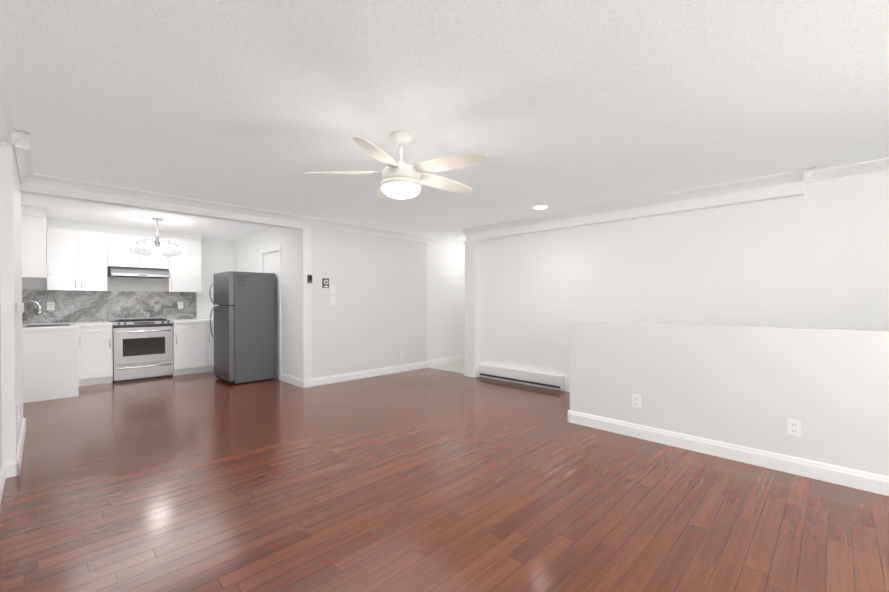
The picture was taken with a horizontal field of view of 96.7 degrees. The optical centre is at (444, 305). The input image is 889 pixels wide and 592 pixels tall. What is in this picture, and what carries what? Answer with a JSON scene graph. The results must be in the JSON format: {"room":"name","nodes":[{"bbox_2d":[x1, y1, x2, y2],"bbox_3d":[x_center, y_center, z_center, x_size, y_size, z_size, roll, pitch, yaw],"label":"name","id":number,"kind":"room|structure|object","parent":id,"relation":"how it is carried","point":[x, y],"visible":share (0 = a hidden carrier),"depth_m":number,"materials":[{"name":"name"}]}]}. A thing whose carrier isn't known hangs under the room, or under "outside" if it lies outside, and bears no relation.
{"room":"empty living room","nodes":[
{"label":"empty living room","id":0,"kind":"room"},
{"bbox_2d":[0,303,1,468],"bbox_3d":[-1.100,0.020,0.574,5.870,2.420,0.300,1,1,45],"label":"wall","id":1,"kind":"structure","parent":0,"point":[0,401],"depth_m":2.70,"materials":[{"name":"white paint"}]},
{"bbox_2d":[0,459,11,502],"bbox_3d":[-1.030,1.168,0.743,5.750,0.120,0.020,1,1,45],"label":"baseboard","id":2,"kind":"structure","parent":1,"relation":"attached to","point":[6,467],"depth_m":2.71,"materials":[{"name":"white wood"}]},
{"bbox_2d":[0,145,23,460],"bbox_3d":[-3.644,-0.008,3.141,1.382,2.420,0.377,1,1,45],"label":"wall","id":3,"kind":"structure","parent":1,"relation":"attached to","point":[11,307],"depth_m":2.78,"materials":[{"name":"white paint"}]},
{"bbox_2d":[12,418,25,476],"bbox_3d":[-3.524,1.140,3.284,1.402,0.120,0.031,1,1,45],"label":"baseboard","id":4,"kind":"structure","parent":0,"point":[16,463],"depth_m":2.94,"materials":[{"name":"white wood"}]},
{"bbox_2d":[22,237,232,323],"bbox_3d":[-5.192,-0.048,6.669,0.120,2.420,3.220,1,1,45],"label":"wall","id":5,"kind":"structure","parent":0,"point":[216,254],"depth_m":7.32,"materials":[{"name":"white paint"}]},
{"bbox_2d":[21,205,48,280],"bbox_3d":[-5.354,-0.789,5.075,0.582,0.877,0.333,1,1,45],"label":"upper cabinet","id":6,"kind":"object","parent":5,"relation":"attached to","point":[34,223],"depth_m":4.92,"materials":[{"name":"white wood"}]},
{"bbox_2d":[47,219,108,290],"bbox_3d":[-5.548,-0.731,5.972,0.338,1.012,0.658,1,1,45],"label":"upper cabinet","id":7,"kind":"object","parent":5,"relation":"attached to","point":[81,256],"depth_m":5.86,"materials":[{"name":"white wood"}]},
{"bbox_2d":[22,290,196,323],"bbox_3d":[-5.338,-0.052,6.427,0.011,0.614,2.269,1,1,45],"label":"backsplash","id":8,"kind":"structure","parent":5,"relation":"attached to","point":[84,306],"depth_m":6.31,"materials":[{"name":"stone"}]},
{"bbox_2d":[47,302,54,309],"bbox_3d":[-5.861,0.011,5.882,0.010,0.120,0.080,1,1,45],"label":"outlet","id":9,"kind":"object","parent":8,"relation":"attached to","point":[50,305],"visible":1,"depth_m":5.88,"materials":[{"name":"white plastic"}]},
{"bbox_2d":[178,302,182,308],"bbox_3d":[-4.709,-0.002,7.049,0.010,0.120,0.080,1,1,45],"label":"outlet","id":10,"kind":"object","parent":8,"relation":"attached to","point":[180,305],"visible":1,"depth_m":7.05,"materials":[{"name":"white plastic"}]},
{"bbox_2d":[109,225,140,267],"bbox_3d":[-5.177,-0.928,6.346,0.338,0.627,0.394,1,1,45],"label":"upper cabinet","id":11,"kind":"object","parent":5,"relation":"attached to","point":[120,238],"depth_m":6.22,"materials":[{"name":"white wood"}]},
{"bbox_2d":[141,229,168,268],"bbox_3d":[-4.900,-0.931,6.626,0.338,0.627,0.394,1,1,45],"label":"upper cabinet","id":12,"kind":"object","parent":5,"relation":"attached to","point":[146,262],"depth_m":6.51,"materials":[{"name":"white wood"}]},
{"bbox_2d":[165,232,200,291],"bbox_3d":[-4.592,-0.742,6.941,0.338,1.012,0.480,1,1,45],"label":"upper cabinet","id":13,"kind":"object","parent":5,"relation":"attached to","point":[185,271],"depth_m":6.83,"materials":[{"name":"white wood"}]},
{"bbox_2d":[108,266,170,278],"bbox_3d":[-4.970,-0.534,6.444,0.500,0.152,0.756,1,1,45],"label":"range hood","id":14,"kind":"object","parent":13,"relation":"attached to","point":[131,272],"visible":1,"depth_m":6.29,"materials":[{"name":"silver metal"}]},
{"bbox_2d":[21,193,273,240],"bbox_3d":[-4.115,-1.240,5.647,2.830,0.011,2.900,1,1,45],"label":"ceiling panel","id":15,"kind":"object","parent":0,"point":[88,212],"visible":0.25,"depth_m":5.62,"materials":[{"name":"white paint"}]},
{"bbox_2d":[122,218,189,258],"bbox_3d":[-4.088,-0.957,5.644,0.793,0.551,0.792,1,1,45],"label":"chandelier","id":16,"kind":"object","parent":15,"relation":"hanging from","point":[141,249],"visible":1,"depth_m":5.56,"materials":[{"name":"white glass"}]},
{"bbox_2d":[20,184,302,229],"bbox_3d":[-3.008,-1.156,4.670,0.120,0.160,2.734,1,1,45],"label":"header beam","id":17,"kind":"structure","parent":0,"point":[49,192],"depth_m":4.34,"materials":[{"name":"white paint"}]},
{"bbox_2d":[233,225,311,378],"bbox_3d":[-3.011,-0.048,6.693,2.950,2.420,0.120,1,1,45],"label":"wall","id":18,"kind":"structure","parent":0,"point":[295,244],"depth_m":5.88,"materials":[{"name":"white paint"}]},
{"bbox_2d":[260,245,281,379],"bbox_3d":[-2.804,0.115,6.442,0.820,2.100,0.088,1,1,45],"label":"door frame","id":19,"kind":"structure","parent":18,"relation":"attached to","point":[272,261],"depth_m":6.32,"materials":[{"name":"white wood"}]},
{"bbox_2d":[281,373,300,386],"bbox_3d":[-2.280,1.111,5.888,0.720,0.120,0.016,1,1,45],"label":"baseboard","id":20,"kind":"structure","parent":18,"relation":"attached to","point":[287,378],"depth_m":5.89,"materials":[{"name":"white wood"}]},
{"bbox_2d":[306,274,311,283],"bbox_3d":[-1.929,-0.377,5.654,0.044,0.140,0.084,1,1,45],"label":"switch","id":21,"kind":"object","parent":18,"relation":"attached to","point":[308,278],"visible":1,"depth_m":5.64,"materials":[{"name":"grey plastic"}]},
{"bbox_2d":[300,360,427,387],"bbox_3d":[-1.166,1.104,6.478,0.036,0.120,2.422,1,1,45],"label":"baseboard","id":22,"kind":"structure","parent":18,"relation":"attached to","point":[304,383],"depth_m":6.27,"materials":[{"name":"white wood"}]},
{"bbox_2d":[311,226,426,377],"bbox_3d":[-1.165,-0.046,6.548,0.120,2.420,2.270,1,1,45],"label":"wall","id":23,"kind":"structure","parent":0,"point":[375,317],"depth_m":6.36,"materials":[{"name":"white paint"}]},
{"bbox_2d":[322,278,328,287],"bbox_3d":[-1.753,-0.329,5.840,0.034,0.140,0.100,1,1,45],"label":"thermostat","id":24,"kind":"object","parent":23,"relation":"attached to","point":[325,282],"visible":1,"depth_m":5.83,"materials":[{"name":"white plastic"}]},
{"bbox_2d":[330,285,335,293],"bbox_3d":[-1.677,-0.235,5.935,0.010,0.135,0.095,1,1,45],"label":"switch plate","id":25,"kind":"object","parent":23,"relation":"attached to","point":[332,289],"visible":1,"depth_m":5.93,"materials":[{"name":"white plastic"}]},
{"bbox_2d":[330,296,335,304],"bbox_3d":[-1.677,-0.068,5.937,0.010,0.135,0.095,1,1,45],"label":"switch plate","id":26,"kind":"object","parent":23,"relation":"attached to","point":[332,300],"visible":1,"depth_m":5.93,"materials":[{"name":"white plastic"}]},
{"bbox_2d":[0,368,888,591],"bbox_3d":[-0.029,1.234,4.745,10.190,0.100,7.720,1,1,45],"label":"floor","id":27,"kind":"structure","parent":0,"point":[427,480],"depth_m":2.42,"materials":[{"name":"brown wood"}]},
{"bbox_2d":[22,328,81,402],"bbox_3d":[-5.216,0.744,5.174,0.740,0.870,0.620,1,1,45],"label":"base cabinet","id":28,"kind":"object","parent":27,"relation":"on","point":[64,360],"depth_m":4.95,"materials":[{"name":"white wood"}]},
{"bbox_2d":[22,324,77,331],"bbox_3d":[-5.197,0.289,5.148,0.715,0.040,0.617,1,1,45],"label":"countertop","id":29,"kind":"structure","parent":28,"relation":"on","point":[25,327],"depth_m":4.99,"materials":[{"name":"white stone"}]},
{"bbox_2d":[22,300,40,313],"bbox_3d":[-5.302,0.101,5.025,0.130,0.340,0.247,1,1,45],"label":"faucet","id":30,"kind":"object","parent":29,"relation":"on","point":[39,312],"depth_m":5.06,"materials":[{"name":"silver metal"}]},
{"bbox_2d":[23,324,72,327],"bbox_3d":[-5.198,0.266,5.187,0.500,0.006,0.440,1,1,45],"label":"basin","id":31,"kind":"object","parent":29,"relation":"in","point":[51,325],"depth_m":5.22,"materials":[{"name":"silver metal"}]},
{"bbox_2d":[82,324,112,385],"bbox_3d":[-5.332,0.735,5.993,0.617,0.870,0.405,1,1,45],"label":"base cabinet","id":32,"kind":"object","parent":27,"relation":"on","point":[97,343],"depth_m":5.80,"materials":[{"name":"white wood"}]},
{"bbox_2d":[74,321,109,327],"bbox_3d":[-5.539,0.282,5.765,0.637,0.040,1.014,1,1,45],"label":"countertop","id":33,"kind":"structure","parent":32,"relation":"on","point":[80,324],"depth_m":5.76,"materials":[{"name":"white stone"}]},
{"bbox_2d":[108,317,172,381],"bbox_3d":[-4.893,0.688,6.381,0.683,0.955,0.756,1,1,45],"label":"range","id":34,"kind":"object","parent":27,"relation":"on","point":[142,348],"visible":1,"depth_m":6.18,"materials":[{"name":"silver metal"}]},
{"bbox_2d":[172,324,205,375],"bbox_3d":[-4.485,0.725,6.851,0.617,0.870,0.478,1,1,45],"label":"base cabinet","id":35,"kind":"object","parent":27,"relation":"on","point":[189,340],"depth_m":6.63,"materials":[{"name":"white wood"}]},
{"bbox_2d":[172,320,213,323],"bbox_3d":[-4.257,0.268,7.062,0.637,0.040,1.106,1,1,45],"label":"countertop","id":36,"kind":"structure","parent":35,"relation":"on","point":[174,321],"depth_m":6.64,"materials":[{"name":"white stone"}]},
{"bbox_2d":[206,324,213,371],"bbox_3d":[-4.096,0.721,7.244,0.617,0.870,0.628,1,1,45],"label":"base cabinet","id":37,"kind":"object","parent":27,"relation":"on","point":[209,339],"depth_m":6.85,"materials":[{"name":"white wood"}]},
{"bbox_2d":[209,271,275,383],"bbox_3d":[-3.194,0.332,6.227,0.751,1.670,0.756,1,1,45],"label":"fridge","id":38,"kind":"object","parent":27,"relation":"on","point":[244,336],"visible":1,"depth_m":5.99,"materials":[{"name":"silver metal"}]},
{"bbox_2d":[0,0,888,242],"bbox_3d":[-0.029,-1.286,4.717,10.190,0.100,7.720,1,1,45],"label":"ceiling","id":39,"kind":"structure","parent":0,"point":[552,106],"depth_m":2.29,"materials":[{"name":"white paint"}]},
{"bbox_2d":[303,131,487,198],"bbox_3d":[-0.268,-0.996,2.849,1.301,0.439,1.282,1,1,45],"label":"ceiling fan","id":40,"kind":"object","parent":39,"relation":"hanging from","point":[401,179],"visible":1,"depth_m":2.73,"materials":[{"name":"white plastic"}]},
{"bbox_2d":[534,206,546,208],"bbox_3d":[1.210,-1.236,4.997,0.164,0.006,0.164,1,1,45],"label":"recessed light","id":41,"kind":"object","parent":39,"relation":"in","point":[540,207],"visible":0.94,"depth_m":4.99,"materials":[{"name":"white"}]},
{"bbox_2d":[466,182,803,240],"bbox_3d":[1.853,-1.140,5.094,4.120,0.200,0.100,1,1,45],"label":"soffit","id":42,"kind":"structure","parent":39,"relation":"attached to","point":[778,192],"depth_m":4.46,"materials":[{"name":"white paint"}]},
{"bbox_2d":[427,243,464,359],"bbox_3d":[0.360,-0.065,8.205,0.120,2.420,2.230,1,1,45],"label":"wall","id":43,"kind":"structure","parent":0,"point":[446,292],"depth_m":7.78,"materials":[{"name":"white paint"}]},
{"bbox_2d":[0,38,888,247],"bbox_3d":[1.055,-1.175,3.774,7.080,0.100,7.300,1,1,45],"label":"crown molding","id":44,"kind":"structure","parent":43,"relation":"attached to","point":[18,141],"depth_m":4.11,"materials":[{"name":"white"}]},
{"bbox_2d":[428,355,464,365],"bbox_3d":[0.371,1.086,8.123,0.030,0.120,2.110,1,1,45],"label":"baseboard","id":45,"kind":"structure","parent":43,"relation":"attached to","point":[432,362],"depth_m":7.79,"materials":[{"name":"white wood"}]},
{"bbox_2d":[428,360,464,373],"bbox_3d":[0.769,1.147,7.737,1.140,0.006,2.100,1,1,45],"label":"baseboard","id":46,"kind":"structure","parent":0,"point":[458,367],"depth_m":7.36,"materials":[{"name":"white wood"}]},
{"bbox_2d":[479,172,888,391],"bbox_3d":[2.592,-0.024,4.531,5.940,2.420,0.120,1,1,45],"label":"wall","id":47,"kind":"structure","parent":0,"point":[815,255],"depth_m":4.28,"materials":[{"name":"white paint"}]},
{"bbox_2d":[464,240,479,377],"bbox_3d":[0.499,0.054,6.533,0.240,2.220,0.285,1,1,45],"label":"pilaster","id":48,"kind":"object","parent":47,"relation":"attached to","point":[471,304],"visible":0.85,"depth_m":6.42,"materials":[{"name":"white paint"}]},
{"bbox_2d":[478,364,564,389],"bbox_3d":[1.089,1.048,5.889,1.490,0.185,0.075,1,1,45],"label":"baseboard heater","id":49,"kind":"object","parent":47,"relation":"attached to","point":[542,379],"visible":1,"depth_m":5.77,"materials":[{"name":"white metal"}]},
{"bbox_2d":[570,320,888,475],"bbox_3d":[2.584,0.685,2.831,3.550,1.040,0.120,1,1,45],"label":"wall","id":50,"kind":"structure","parent":0,"point":[755,387],"depth_m":3.02,"materials":[{"name":"white paint"}]},
{"bbox_2d":[632,394,640,407],"bbox_3d":[1.738,0.867,3.578,0.072,0.115,0.010,1,1,45],"label":"outlet","id":51,"kind":"object","parent":50,"relation":"attached to","point":[636,400],"visible":1,"depth_m":3.57,"materials":[{"name":"white plastic"}]},
{"bbox_2d":[567,410,888,495],"bbox_3d":[2.531,1.145,2.815,3.536,0.120,0.046,1,1,45],"label":"baseboard","id":52,"kind":"structure","parent":50,"relation":"attached to","point":[859,479],"depth_m":3.01,"materials":[{"name":"white wood"}]},
{"bbox_2d":[787,419,800,436],"bbox_3d":[2.499,0.875,2.826,0.072,0.115,0.010,1,1,45],"label":"outlet","id":53,"kind":"object","parent":50,"relation":"attached to","point":[793,427],"visible":1,"depth_m":2.82,"materials":[{"name":"white plastic"}]}
]}

